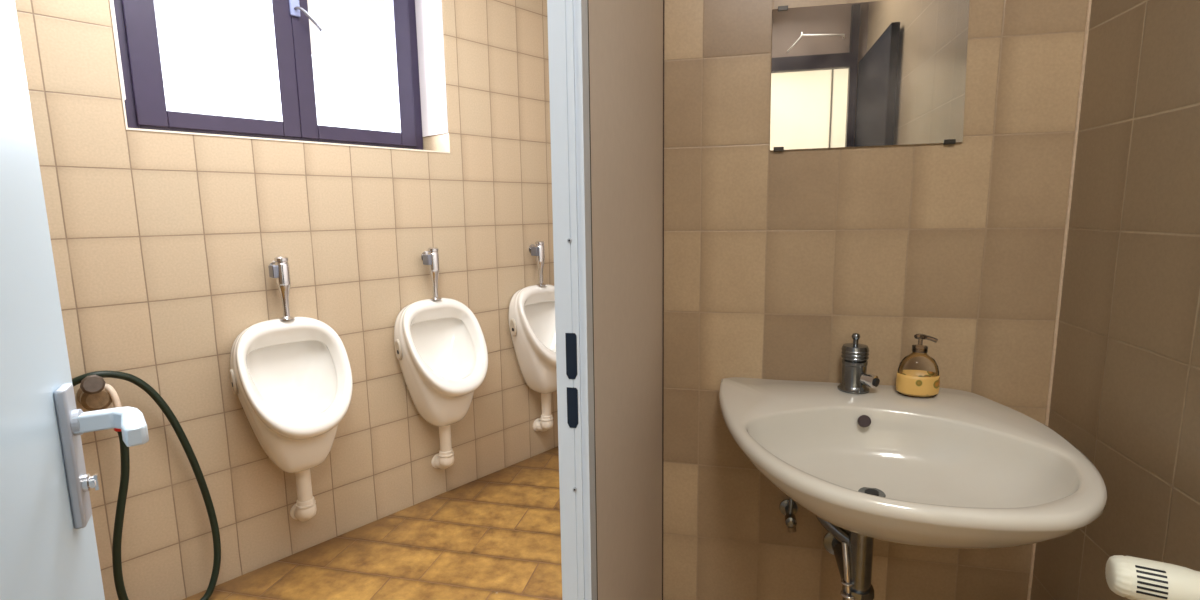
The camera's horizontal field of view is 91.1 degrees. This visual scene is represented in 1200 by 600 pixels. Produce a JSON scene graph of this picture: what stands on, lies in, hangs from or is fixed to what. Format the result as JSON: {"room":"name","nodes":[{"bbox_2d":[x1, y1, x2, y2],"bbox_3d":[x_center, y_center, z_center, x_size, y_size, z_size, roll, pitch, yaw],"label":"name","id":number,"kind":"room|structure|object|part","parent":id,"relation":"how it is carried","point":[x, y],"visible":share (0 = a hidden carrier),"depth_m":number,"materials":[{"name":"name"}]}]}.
{"room":"public restroom","nodes":[
{"label":"public restroom","id":0,"kind":"room"},
{"bbox_2d":[154,0,388,59],"bbox_3d":[-1.355,-1.581,1.111,5.200,0.100,7.200,1,9,13],"label":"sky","id":1,"kind":"structure","parent":0,"point":[239,28],"depth_m":4.22,"materials":[{"name":"beige paint"}]},
{"bbox_2d":[15,0,557,599],"bbox_3d":[-1.405,-0.350,2.085,0.450,2.620,6.800,7,12,42],"label":"wall","id":2,"kind":"structure","parent":0,"point":[164,245],"depth_m":2.07,"materials":[{"name":"beige tile"}]},
{"bbox_2d":[76,375,121,431],"bbox_3d":[-1.450,0.295,1.710,0.103,0.176,0.095,7,12,42],"label":"tap","id":3,"kind":"object","parent":2,"relation":"attached to","point":[93,394],"visible":0.77,"depth_m":1.68,"materials":[{"name":"gold metal"}]},
{"bbox_2d":[72,371,220,599],"bbox_3d":[-1.382,0.601,1.798,0.350,0.819,0.078,-9,12,-44],"label":"garden hose","id":4,"kind":"object","parent":3,"relation":"attached to","point":[124,450],"visible":0.83,"depth_m":1.76,"materials":[{"name":"green rubber"}]},
{"bbox_2d":[113,0,422,149],"bbox_3d":[-1.171,-1.034,2.204,0.152,0.894,1.090,7,12,42],"label":"window","id":5,"kind":"structure","parent":2,"relation":"in","point":[288,20],"depth_m":2.21,"materials":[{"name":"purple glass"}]},
{"bbox_3d":[-1.351,-1.004,2.046,0.065,0.820,0.506,7,12,42],"label":"sash","id":6,"kind":"part","parent":5,"relation":"part of","materials":[{"name":"purple metal"}]},
{"bbox_3d":[-1.144,-1.127,2.197,0.012,0.125,0.036,7,12,42],"label":"handle plate","id":7,"kind":"part","parent":5,"relation":"part of","materials":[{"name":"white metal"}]},
{"bbox_3d":[-1.094,-1.053,2.203,0.094,0.083,0.029,-3,9,-14],"label":"handle lever","id":8,"kind":"part","parent":5,"relation":"part of","materials":[{"name":"silver metal"}]},
{"bbox_3d":[-1.013,-1.063,2.407,0.065,0.820,0.489,7,12,42],"label":"sash","id":9,"kind":"part","parent":5,"relation":"part of","materials":[{"name":"purple metal"}]},
{"bbox_2d":[109,0,449,152],"bbox_3d":[-1.040,-1.018,2.080,0.034,0.908,1.107,7,11,42],"label":"trim","id":10,"kind":"structure","parent":2,"relation":"attached to","point":[110,1],"depth_m":1.87,"materials":[{"name":"beige"}]},
{"bbox_2d":[112,0,447,136],"bbox_3d":[-1.108,-1.070,2.138,0.206,0.819,1.103,7,12,42],"label":"trim","id":11,"kind":"structure","parent":2,"relation":"attached to","point":[429,19],"depth_m":2.54,"materials":[{"name":"white paint"}]},
{"bbox_2d":[268,256,294,319],"bbox_3d":[-1.113,-0.042,2.049,0.082,0.219,0.060,7,12,42],"label":"valve","id":12,"kind":"object","parent":2,"relation":"attached to","point":[279,269],"visible":1,"depth_m":2.02,"materials":[{"name":"silver metal"}]},
{"bbox_2d":[230,317,352,472],"bbox_3d":[-1.041,0.339,2.035,0.279,0.538,0.361,7,12,42],"label":"urinal","id":13,"kind":"object","parent":2,"relation":"attached to","point":[291,380],"visible":1,"depth_m":2.05,"materials":[{"name":"white ceramic"}]},
{"bbox_2d":[290,469,316,520],"bbox_3d":[-1.090,0.713,2.158,0.105,0.230,0.067,7,12,42],"label":"pipe","id":14,"kind":"object","parent":2,"relation":"attached to","point":[305,508],"visible":0.92,"depth_m":2.12,"materials":[{"name":"beige plastic"}]},
{"bbox_2d":[421,247,441,299],"bbox_3d":[-0.712,-0.112,2.478,0.082,0.219,0.060,7,11,42],"label":"valve","id":15,"kind":"object","parent":2,"relation":"attached to","point":[430,257],"visible":1,"depth_m":2.45,"materials":[{"name":"grey metal"}]},
{"bbox_2d":[394,298,487,426],"bbox_3d":[-0.639,0.269,2.464,0.279,0.538,0.361,7,11,42],"label":"urinal","id":16,"kind":"object","parent":2,"relation":"attached to","point":[441,348],"visible":0.99,"depth_m":2.47,"materials":[{"name":"white ceramic"}]},
{"bbox_2d":[431,425,453,468],"bbox_3d":[-0.689,0.643,2.587,0.105,0.230,0.067,7,12,42],"label":"pipe","id":17,"kind":"object","parent":2,"relation":"attached to","point":[444,459],"visible":0.98,"depth_m":2.55,"materials":[{"name":"beige plastic"}]},
{"bbox_2d":[508,284,556,393],"bbox_3d":[-0.239,0.200,2.893,0.279,0.538,0.361,7,12,42],"label":"urinal","id":18,"kind":"object","parent":2,"relation":"attached to","point":[531,316],"visible":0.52,"depth_m":2.85,"materials":[{"name":"white ceramic"}]},
{"bbox_2d":[529,241,545,285],"bbox_3d":[-0.311,-0.181,2.907,0.082,0.219,0.060,7,12,42],"label":"valve","id":19,"kind":"object","parent":2,"relation":"attached to","point":[538,250],"visible":1,"depth_m":2.88,"materials":[{"name":"grey metal"}]},
{"bbox_2d":[533,393,552,431],"bbox_3d":[-0.287,0.573,3.016,0.105,0.230,0.067,7,12,42],"label":"pipe","id":20,"kind":"object","parent":2,"relation":"attached to","point":[544,423],"visible":0.97,"depth_m":2.98,"materials":[{"name":"beige plastic"}]},
{"bbox_2d":[182,446,561,599],"bbox_3d":[-1.317,1.119,1.514,5.200,0.120,7.200,1,9,13],"label":"floor","id":21,"kind":"structure","parent":0,"point":[496,535],"depth_m":2.18,"materials":[{"name":"tile"}]},
{"bbox_2d":[588,0,662,599],"bbox_3d":[0.341,-0.410,2.324,0.037,2.620,3.348,1,9,13],"label":"wall partition","id":22,"kind":"structure","parent":0,"point":[626,36],"depth_m":1.00,"materials":[{"name":"grey laminate"}]},
{"bbox_2d":[547,0,596,599],"bbox_3d":[-0.031,0.114,0.745,0.040,2.060,0.032,1,9,13],"label":"door frame","id":23,"kind":"structure","parent":22,"relation":"attached to","point":[567,19],"depth_m":0.71,"materials":[{"name":"white metal"}]},
{"bbox_2d":[587,0,597,599],"bbox_3d":[-0.009,0.111,0.759,0.002,2.060,0.006,1,9,13],"label":"trim","id":24,"kind":"structure","parent":22,"relation":"attached to","point":[587,0],"depth_m":0.74,"materials":[{"name":"black"}]},
{"bbox_2d":[663,0,1087,599],"bbox_3d":[0.589,-0.275,1.396,0.866,2.620,0.120,1,9,13],"label":"wall","id":25,"kind":"structure","parent":0,"point":[773,261],"depth_m":1.37,"materials":[{"name":"brown tile"}]},
{"bbox_2d":[662,0,664,599],"bbox_3d":[0.154,-0.275,1.433,0.003,2.620,0.003,1,9,13],"label":"trim","id":26,"kind":"structure","parent":25,"relation":"attached to","point":[663,0],"depth_m":1.49,"materials":[{"name":"brown"}]},
{"bbox_2d":[779,498,797,532],"bbox_3d":[0.466,0.492,1.440,0.044,0.135,0.080,1,9,13],"label":"angle valve","id":27,"kind":"object","parent":25,"relation":"attached to","point":[788,507],"visible":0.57,"depth_m":1.43,"materials":[{"name":"silver metal"}]},
{"bbox_3d":[0.464,0.549,1.423,0.021,0.029,0.022,1,9,13],"label":"valve knob","id":28,"kind":"part","parent":27,"relation":"part of","materials":[{"name":"silver metal"}]},
{"bbox_2d":[770,0,969,151],"bbox_3d":[0.586,-0.496,1.296,0.404,0.316,0.009,1,9,13],"label":"wall mirror","id":29,"kind":"object","parent":25,"relation":"attached to","point":[888,72],"visible":1,"depth_m":1.29,"materials":[{"name":"grey mirror"}]},
{"bbox_2d":[719,377,1106,548],"bbox_3d":[0.550,0.327,1.146,0.637,0.181,0.555,1,9,13],"label":"basin","id":30,"kind":"object","parent":25,"relation":"attached to","point":[952,468],"visible":0.97,"depth_m":1.15,"materials":[{"name":"ceramic"}]},
{"bbox_2d":[816,516,873,599],"bbox_3d":[0.529,0.557,1.329,0.132,0.312,0.280,1,9,13],"label":"trap","id":31,"kind":"object","parent":30,"relation":"attached to","point":[853,552],"visible":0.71,"depth_m":1.20,"materials":[{"name":"silver metal"}]},
{"bbox_2d":[842,584,873,599],"bbox_3d":[0.538,0.660,1.232,0.066,0.137,0.066,1,9,13],"label":"drain pipe","id":32,"kind":"object","parent":31,"relation":"on","point":[849,592],"depth_m":1.20,"materials":[{"name":"silver metal"}]},
{"bbox_2d":[837,333,879,393],"bbox_3d":[0.588,0.141,1.338,0.082,0.133,0.077,1,9,13],"label":"faucet","id":33,"kind":"object","parent":30,"relation":"on","point":[855,379],"visible":1,"depth_m":1.32,"materials":[{"name":"silver metal"}]},
{"bbox_3d":[0.581,0.083,1.336,0.019,0.016,0.019,1,9,13],"label":"knob","id":34,"kind":"part","parent":33,"relation":"part of","materials":[{"name":"silver metal"}]},
{"bbox_3d":[0.602,0.179,1.324,0.029,0.032,0.039,-7,10,-36],"label":"spout","id":35,"kind":"part","parent":33,"relation":"part of","materials":[{"name":"silver metal"}]},
{"bbox_2d":[873,378,879,386],"bbox_3d":[0.614,0.183,1.308,0.019,0.019,0.007,-7,10,-36],"label":"outlet","id":36,"kind":"object","parent":33,"relation":"attached to","point":[876,381],"depth_m":1.30,"materials":[{"name":"black"}]},
{"bbox_2d":[896,334,939,397],"bbox_3d":[0.706,0.143,1.303,0.088,0.136,0.063,1,9,13],"label":"soap bottle","id":37,"kind":"object","parent":30,"relation":"on","point":[911,383],"visible":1,"depth_m":1.29,"materials":[{"name":"clear plastic"}]},
{"bbox_2d":[1027,0,1091,599],"bbox_3d":[0.995,-0.258,1.240,0.007,2.620,0.007,1,9,13],"label":"trim","id":38,"kind":"structure","parent":25,"relation":"attached to","point":[1089,1],"depth_m":1.25,"materials":[{"name":"tile"}]},
{"bbox_2d":[1030,0,1199,599],"bbox_3d":[0.806,-0.093,0.150,0.120,2.620,2.477,1,9,13],"label":"wall","id":39,"kind":"structure","parent":0,"point":[1125,394],"depth_m":1.05,"materials":[{"name":"brown tile"}]},
{"bbox_2d":[1105,555,1199,599],"bbox_3d":[0.740,0.348,0.685,0.231,0.052,0.052,3,9,25],"label":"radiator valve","id":40,"kind":"object","parent":39,"relation":"attached to","point":[1132,578],"visible":1,"depth_m":0.70,"materials":[{"name":"white plastic"}]},
{"bbox_3d":[-0.127,0.156,0.333,0.043,2.100,0.880,1,9,13],"label":"trim","id":41,"kind":"structure","parent":0,"visible":0},
{"bbox_2d":[0,0,148,599],"bbox_3d":[-0.412,0.175,0.392,0.126,2.028,0.780,-6,10,-31],"label":"door","id":42,"kind":"structure","parent":41,"relation":"attached to","point":[48,545],"depth_m":0.60,"materials":[{"name":"laminate"}]},
{"bbox_3d":[-0.593,0.176,0.663,0.010,0.161,0.037,-6,10,-31],"label":"escutcheon plate","id":43,"kind":"part","parent":42,"relation":"part of","materials":[{"name":"grey metal"}]},
{"bbox_3d":[-0.530,0.138,0.653,0.120,0.020,0.049,3,9,23],"label":"lever","id":44,"kind":"part","parent":42,"relation":"part of","materials":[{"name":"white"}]}
]}

